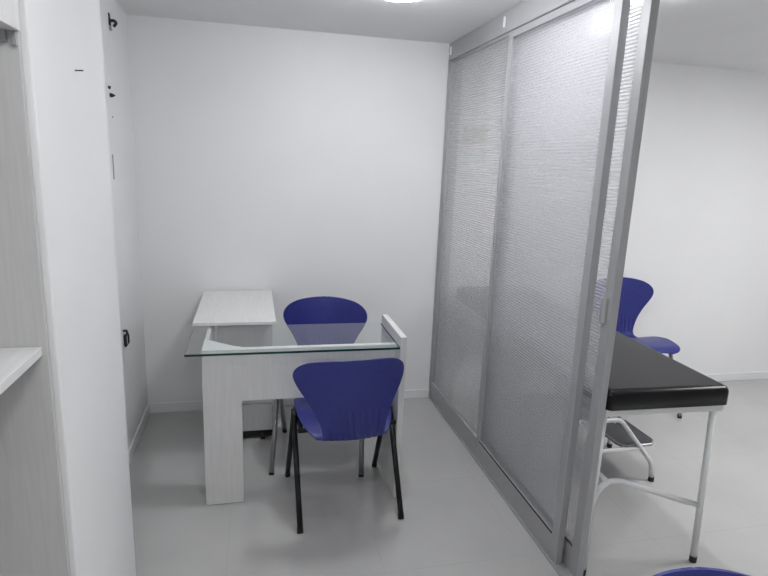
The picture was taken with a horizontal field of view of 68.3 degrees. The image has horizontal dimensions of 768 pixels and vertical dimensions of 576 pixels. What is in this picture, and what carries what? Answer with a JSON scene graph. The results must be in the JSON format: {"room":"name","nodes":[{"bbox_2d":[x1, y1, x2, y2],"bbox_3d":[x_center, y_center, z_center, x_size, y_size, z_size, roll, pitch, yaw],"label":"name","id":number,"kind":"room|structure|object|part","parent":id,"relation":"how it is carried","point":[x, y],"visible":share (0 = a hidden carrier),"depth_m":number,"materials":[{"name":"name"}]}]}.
{"room":"examination room","nodes":[
{"label":"examination room","id":0,"kind":"room"},
{"bbox_2d":[18,0,135,575],"bbox_3d":[-1.118,0.066,1.462,0.673,2.268,0.595,-1,13,-13],"label":"wall pillar","id":1,"kind":"structure","parent":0,"point":[66,107],"depth_m":1.43,"materials":[{"name":"paint"}]},
{"bbox_2d":[99,0,147,448],"bbox_3d":[-1.458,-0.168,2.453,0.457,2.268,1.542,-1,13,-13],"label":"wall","id":2,"kind":"structure","parent":0,"point":[114,42],"depth_m":2.91,"materials":[{"name":"paint"}]},
{"bbox_2d":[108,13,117,30],"bbox_3d":[-1.266,-1.234,2.632,0.026,0.077,0.052,7,13,19],"label":"wall hook","id":3,"kind":"object","parent":2,"relation":"attached to","point":[110,20],"visible":1,"depth_m":2.62,"materials":[{"name":"black metal"}]},
{"bbox_2d":[123,330,129,346],"bbox_3d":[-1.303,0.252,2.860,0.019,0.097,0.045,3,13,1],"label":"hook","id":4,"kind":"object","parent":2,"relation":"attached to","point":[126,336],"visible":1,"depth_m":2.85,"materials":[{"name":"black metal"}]},
{"bbox_2d":[128,404,149,463],"bbox_3d":[-1.272,0.907,2.740,0.012,0.062,1.529,-1,13,-13],"label":"baseboard","id":5,"kind":"structure","parent":2,"relation":"attached to","point":[133,445],"depth_m":3.12,"materials":[{"name":"white"}]},
{"bbox_2d":[114,0,767,72],"bbox_3d":[1.385,-0.951,1.079,5.400,0.080,5.260,-1,13,-13],"label":"ceiling","id":6,"kind":"structure","parent":0,"point":[724,34],"depth_m":2.87,"materials":[{"name":"paint"}]},
{"bbox_2d":[388,0,416,1],"bbox_3d":[0.066,-1.185,2.235,0.240,0.068,0.240,-1,13,-13],"label":"ceiling light","id":7,"kind":"object","parent":6,"relation":"attached to","point":[388,0],"visible":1,"depth_m":2.30,"materials":[{"name":"white plastic"}]},
{"bbox_2d":[449,0,574,61],"bbox_3d":[0.774,-1.075,1.935,0.096,0.096,3.110,-1,13,-13],"label":"track","id":8,"kind":"object","parent":6,"relation":"attached to","point":[527,11],"visible":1,"depth_m":2.68,"materials":[{"name":"metal"}]},
{"bbox_2d":[631,0,641,4],"bbox_3d":[1.102,-1.121,2.058,0.090,0.034,0.600,-1,13,-13],"label":"recessed light","id":9,"kind":"object","parent":6,"relation":"in","point":[634,2],"visible":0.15,"depth_m":2.30,"materials":[{"name":"white plastic"}]},
{"bbox_2d":[127,14,767,402],"bbox_3d":[0.770,-0.374,3.785,5.400,2.268,0.100,-1,13,-13],"label":"wall","id":10,"kind":"structure","parent":0,"point":[295,165],"depth_m":3.54,"materials":[{"name":"paint"}]},
{"bbox_2d":[429,60,462,395],"bbox_3d":[0.391,-0.316,3.651,0.090,2.160,0.014,-1,13,-13],"label":"door frame","id":11,"kind":"structure","parent":10,"relation":"attached to","point":[459,65],"depth_m":3.62,"materials":[{"name":"metal"}]},
{"bbox_2d":[148,371,767,412],"bbox_3d":[0.913,0.713,4.011,4.843,0.062,0.012,-1,13,-13],"label":"baseboard","id":12,"kind":"structure","parent":10,"relation":"attached to","point":[550,386],"depth_m":3.93,"materials":[{"name":"white"}]},
{"bbox_2d":[463,126,488,143],"bbox_3d":[0.576,-0.957,3.550,0.162,0.103,0.004,-1,13,-13],"label":"notice","id":13,"kind":"object","parent":10,"relation":"attached to","point":[472,135],"visible":1,"depth_m":3.55,"materials":[{"name":"paper"}]},
{"bbox_2d":[129,379,767,575],"bbox_3d":[1.292,1.340,1.588,5.400,0.080,5.260,-1,13,-13],"label":"floor","id":14,"kind":"structure","parent":0,"point":[455,522],"depth_m":2.67,"materials":[{"name":"tile"}]},
{"bbox_2d":[0,0,70,575],"bbox_3d":[-0.894,0.245,0.703,0.561,2.263,1.021,-1,13,-13],"label":"shelf unit","id":15,"kind":"object","parent":14,"relation":"on","point":[33,534],"visible":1,"depth_m":1.23,"materials":[{"name":"grey wood"}]},
{"bbox_3d":[-0.896,0.251,0.696,0.537,0.020,1.006,-1,13,-13],"label":"shelf","id":16,"kind":"part","parent":15,"relation":"part of","materials":[{"name":"white wood"}]},
{"bbox_2d":[192,290,275,438],"bbox_3d":[-0.820,0.466,3.177,0.395,0.768,0.690,-1,13,-13],"label":"base cabinet","id":17,"kind":"object","parent":14,"relation":"on","point":[240,318],"visible":0.58,"depth_m":3.08,"materials":[{"name":"white wood"}]},
{"bbox_3d":[-0.760,0.384,3.099,0.288,0.534,0.016,-1,13,-13],"label":"panel","id":18,"kind":"part","parent":17,"relation":"part of","materials":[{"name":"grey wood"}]},
{"bbox_3d":[-0.774,0.726,3.175,0.288,0.159,0.016,-1,13,-13],"label":"drawer","id":19,"kind":"part","parent":17,"relation":"part of","materials":[{"name":"grey wood"}]},
{"bbox_2d":[184,314,406,504],"bbox_3d":[-0.450,0.539,2.838,0.949,0.798,0.686,-1,13,-13],"label":"desk","id":20,"kind":"object","parent":14,"relation":"on","point":[231,375],"visible":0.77,"depth_m":2.53,"materials":[{"name":"white wood"}]},
{"bbox_3d":[-0.734,0.611,2.598,0.166,0.740,0.167,-1,13,-13],"label":"leg","id":21,"kind":"part","parent":20,"relation":"part of","materials":[{"name":"white wood"}]},
{"bbox_3d":[-0.420,0.232,2.630,0.920,0.010,0.402,-1,13,-13],"label":"glass","id":22,"kind":"part","parent":20,"relation":"part of","materials":[{"name":"teal"}]},
{"bbox_3d":[-0.290,0.377,2.576,0.696,0.240,0.030,-1,13,-13],"label":"modesty panel","id":23,"kind":"part","parent":20,"relation":"part of","materials":[{"name":"white wood"}]},
{"bbox_3d":[0.031,0.567,2.801,0.028,0.798,0.392,-1,13,-13],"label":"panel","id":24,"kind":"part","parent":20,"relation":"part of","materials":[{"name":"white wood"}]},
{"bbox_2d":[269,296,366,476],"bbox_3d":[-0.333,0.502,3.030,0.479,0.812,0.544,2,13,-2],"label":"plastic chair","id":25,"kind":"object","parent":14,"relation":"on","point":[320,320],"visible":0.5,"depth_m":3.19,"materials":[{"name":"blue plastic"}]},
{"bbox_3d":[-0.558,0.706,2.900,0.025,0.426,0.209,2,13,0],"label":"leg","id":26,"kind":"part","parent":25,"relation":"part of","materials":[{"name":"grey metal"}]},
{"bbox_3d":[-0.567,0.648,3.140,0.025,0.436,0.263,2,13,-2],"label":"leg","id":27,"kind":"part","parent":25,"relation":"part of","materials":[{"name":"grey metal"}]},
{"bbox_3d":[-0.330,0.251,3.199,0.465,0.396,0.105,2,13,-2],"label":"backrest","id":28,"kind":"part","parent":25,"relation":"part of","materials":[{"name":"blue plastic"}]},
{"bbox_3d":[-0.113,0.721,2.914,0.025,0.426,0.210,2,13,-4],"label":"leg","id":29,"kind":"part","parent":25,"relation":"part of","materials":[{"name":"grey metal"}]},
{"bbox_2d":[285,358,403,533],"bbox_3d":[-0.190,0.616,2.582,0.498,0.796,0.544,-1,13,-16],"label":"plastic chair","id":30,"kind":"object","parent":14,"relation":"on","point":[342,400],"visible":0.99,"depth_m":2.34,"materials":[{"name":"blue plastic"}]},
{"bbox_3d":[-0.448,0.752,2.715,0.025,0.426,0.210,-2,13,-18],"label":"leg","id":31,"kind":"part","parent":30,"relation":"part of","materials":[{"name":"black metal"}]},
{"bbox_3d":[-0.382,0.802,2.482,0.025,0.436,0.263,-1,13,-16],"label":"leg","id":32,"kind":"part","parent":30,"relation":"part of","materials":[{"name":"black metal"}]},
{"bbox_3d":[-0.183,0.577,2.590,0.436,0.064,0.426,-1,13,-16],"label":"seat","id":33,"kind":"part","parent":30,"relation":"part of","materials":[{"name":"blue plastic"}]},
{"bbox_3d":[-0.189,0.588,2.611,0.444,0.031,0.230,-1,13,-16],"label":"seat frame","id":34,"kind":"part","parent":30,"relation":"part of","materials":[{"name":"blue plastic"}]},
{"bbox_3d":[-0.133,0.461,2.328,0.473,0.380,0.105,-1,13,-16],"label":"backrest","id":35,"kind":"part","parent":30,"relation":"part of","materials":[{"name":"blue plastic"}]},
{"bbox_3d":[-0.020,0.742,2.840,0.025,0.426,0.209,-1,13,-14],"label":"leg","id":36,"kind":"part","parent":30,"relation":"part of","materials":[{"name":"black metal"}]},
{"bbox_3d":[0.052,0.792,2.608,0.025,0.436,0.263,-1,13,-16],"label":"leg","id":37,"kind":"part","parent":30,"relation":"part of","materials":[{"name":"black metal"}]},
{"bbox_2d":[429,396,573,575],"bbox_3d":[0.543,0.937,3.051,0.088,0.011,1.768,-1,13,-13],"label":"floor track","id":38,"kind":"object","parent":14,"relation":"on","point":[561,569],"visible":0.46,"depth_m":2.59,"materials":[{"name":"metal"}]},
{"bbox_2d":[430,32,509,455],"bbox_3d":[0.464,-0.223,3.247,0.030,2.160,0.824,-1,13,-13],"label":"sliding panel","id":39,"kind":"object","parent":38,"relation":"on","point":[458,421],"visible":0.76,"depth_m":3.49,"materials":[{"name":"metal"}]},
{"bbox_3d":[0.424,0.778,3.467,0.028,0.108,0.804,-1,13,-13],"label":"rail","id":40,"kind":"part","parent":39,"relation":"part of","materials":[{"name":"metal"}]},
{"bbox_3d":[0.508,-1.270,3.011,0.028,0.012,0.804,-1,13,-13],"label":"rail","id":41,"kind":"part","parent":39,"relation":"part of","materials":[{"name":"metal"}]},
{"bbox_2d":[475,0,630,563],"bbox_3d":[0.649,-0.038,2.448,0.030,2.160,0.856,-1,13,-13],"label":"sliding panel","id":42,"kind":"object","parent":38,"relation":"on","point":[551,538],"visible":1,"depth_m":2.19,"materials":[{"name":"metal"}]},
{"bbox_3d":[0.607,0.961,2.678,0.028,0.108,0.782,-1,13,-13],"label":"rail","id":43,"kind":"part","parent":42,"relation":"part of","materials":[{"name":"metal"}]},
{"bbox_3d":[0.690,-1.079,2.225,0.028,0.030,0.782,-1,13,-13],"label":"rail","id":44,"kind":"part","parent":42,"relation":"part of","materials":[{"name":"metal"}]},
{"bbox_2d":[484,0,659,575],"bbox_3d":[0.694,-0.028,2.412,0.040,2.160,0.944,-1,13,-13],"label":"sliding panel","id":45,"kind":"object","parent":38,"relation":"on","point":[574,550],"visible":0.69,"depth_m":2.05,"materials":[{"name":"metal"}]},
{"bbox_3d":[0.656,0.970,2.644,0.028,0.108,0.868,-1,13,-13],"label":"rail","id":46,"kind":"part","parent":45,"relation":"part of","materials":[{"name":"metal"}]},
{"bbox_3d":[0.739,-1.069,2.191,0.028,0.030,0.868,-1,13,-13],"label":"rail","id":47,"kind":"part","parent":45,"relation":"part of","materials":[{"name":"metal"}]},
{"bbox_3d":[0.774,0.079,2.001,0.011,0.096,0.036,-1,13,-13],"label":"handle","id":48,"kind":"part","parent":45,"relation":"part of","materials":[{"name":"grey plastic"}]},
{"bbox_2d":[520,390,653,491],"bbox_3d":[1.091,0.784,3.013,0.582,0.370,0.389,-1,13,-13],"label":"step stool","id":49,"kind":"object","parent":14,"relation":"on","point":[622,433],"visible":0.6,"depth_m":2.93,"materials":[{"name":"metal"}]},
{"bbox_3d":[1.048,0.740,3.182,0.569,0.359,0.023,-1,13,-13],"label":"frame","id":50,"kind":"part","parent":49,"relation":"part of","materials":[{"name":"white metal"}]},
{"bbox_3d":[1.128,0.819,2.840,0.569,0.359,0.023,-1,13,-13],"label":"frame","id":51,"kind":"part","parent":49,"relation":"part of","materials":[{"name":"white metal"}]},
{"bbox_2d":[448,286,728,575],"bbox_3d":[0.880,0.561,3.025,0.532,0.783,1.774,0,13,-11],"label":"exam table","id":52,"kind":"object","parent":14,"relation":"on","point":[643,380],"visible":0.91,"depth_m":2.37,"materials":[{"name":"black leather"}]},
{"bbox_3d":[0.466,0.416,3.806,0.025,0.667,0.044,1,13,-6],"label":"leg","id":53,"kind":"part","parent":52,"relation":"part of","materials":[{"name":"white metal"}]},
{"bbox_3d":[0.941,0.414,3.902,0.065,0.667,0.025,6,13,18],"label":"leg","id":54,"kind":"part","parent":52,"relation":"part of","materials":[{"name":"white metal"}]},
{"bbox_3d":[0.887,0.265,2.965,0.502,0.031,1.760,0,13,-11],"label":"frame","id":55,"kind":"part","parent":52,"relation":"part of","materials":[{"name":"white metal"}]},
{"bbox_2d":[456,286,728,410],"bbox_3d":[0.896,0.216,2.944,0.516,0.074,1.766,0,13,-11],"label":"cushion","id":56,"kind":"object","parent":52,"relation":"on","point":[642,378],"depth_m":2.44,"materials":[{"name":"black leather"}]},
{"bbox_3d":[0.799,0.794,2.167,0.027,0.666,0.029,0,13,-11],"label":"leg","id":57,"kind":"part","parent":52,"relation":"part of","materials":[{"name":"white metal"}]},
{"bbox_3d":[1.274,0.792,2.263,0.060,0.667,0.025,-2,13,-18],"label":"leg","id":58,"kind":"part","parent":52,"relation":"part of","materials":[{"name":"white metal"}]},
{"bbox_2d":[594,277,681,418],"bbox_3d":[1.679,0.392,3.818,0.481,0.845,0.544,-1,13,-13],"label":"plastic chair","id":59,"kind":"object","parent":14,"relation":"on","point":[635,293],"visible":0.37,"depth_m":3.99,"materials":[{"name":"blue plastic"}]},
{"bbox_3d":[1.639,0.133,3.979,0.481,0.412,0.105,-1,13,-13],"label":"backrest","id":60,"kind":"part","parent":59,"relation":"part of","materials":[{"name":"blue plastic"}]},
{"bbox_3d":[1.683,0.366,3.798,0.436,0.067,0.426,-1,13,-13],"label":"seat","id":61,"kind":"part","parent":59,"relation":"part of","materials":[{"name":"blue plastic"}]},
{"bbox_3d":[1.925,0.609,3.751,0.025,0.443,0.210,-1,13,-15],"label":"leg","id":62,"kind":"part","parent":59,"relation":"part of","materials":[{"name":"grey metal"}]},
{"bbox_2d":[653,567,749,575],"bbox_3d":[0.645,1.014,0.987,0.479,0.779,0.544,1,13,-5],"label":"plastic chair","id":63,"kind":"object","parent":14,"relation":"on","point":[687,571],"visible":1,"depth_m":1.16,"materials":[{"name":"blue plastic"}]}
]}

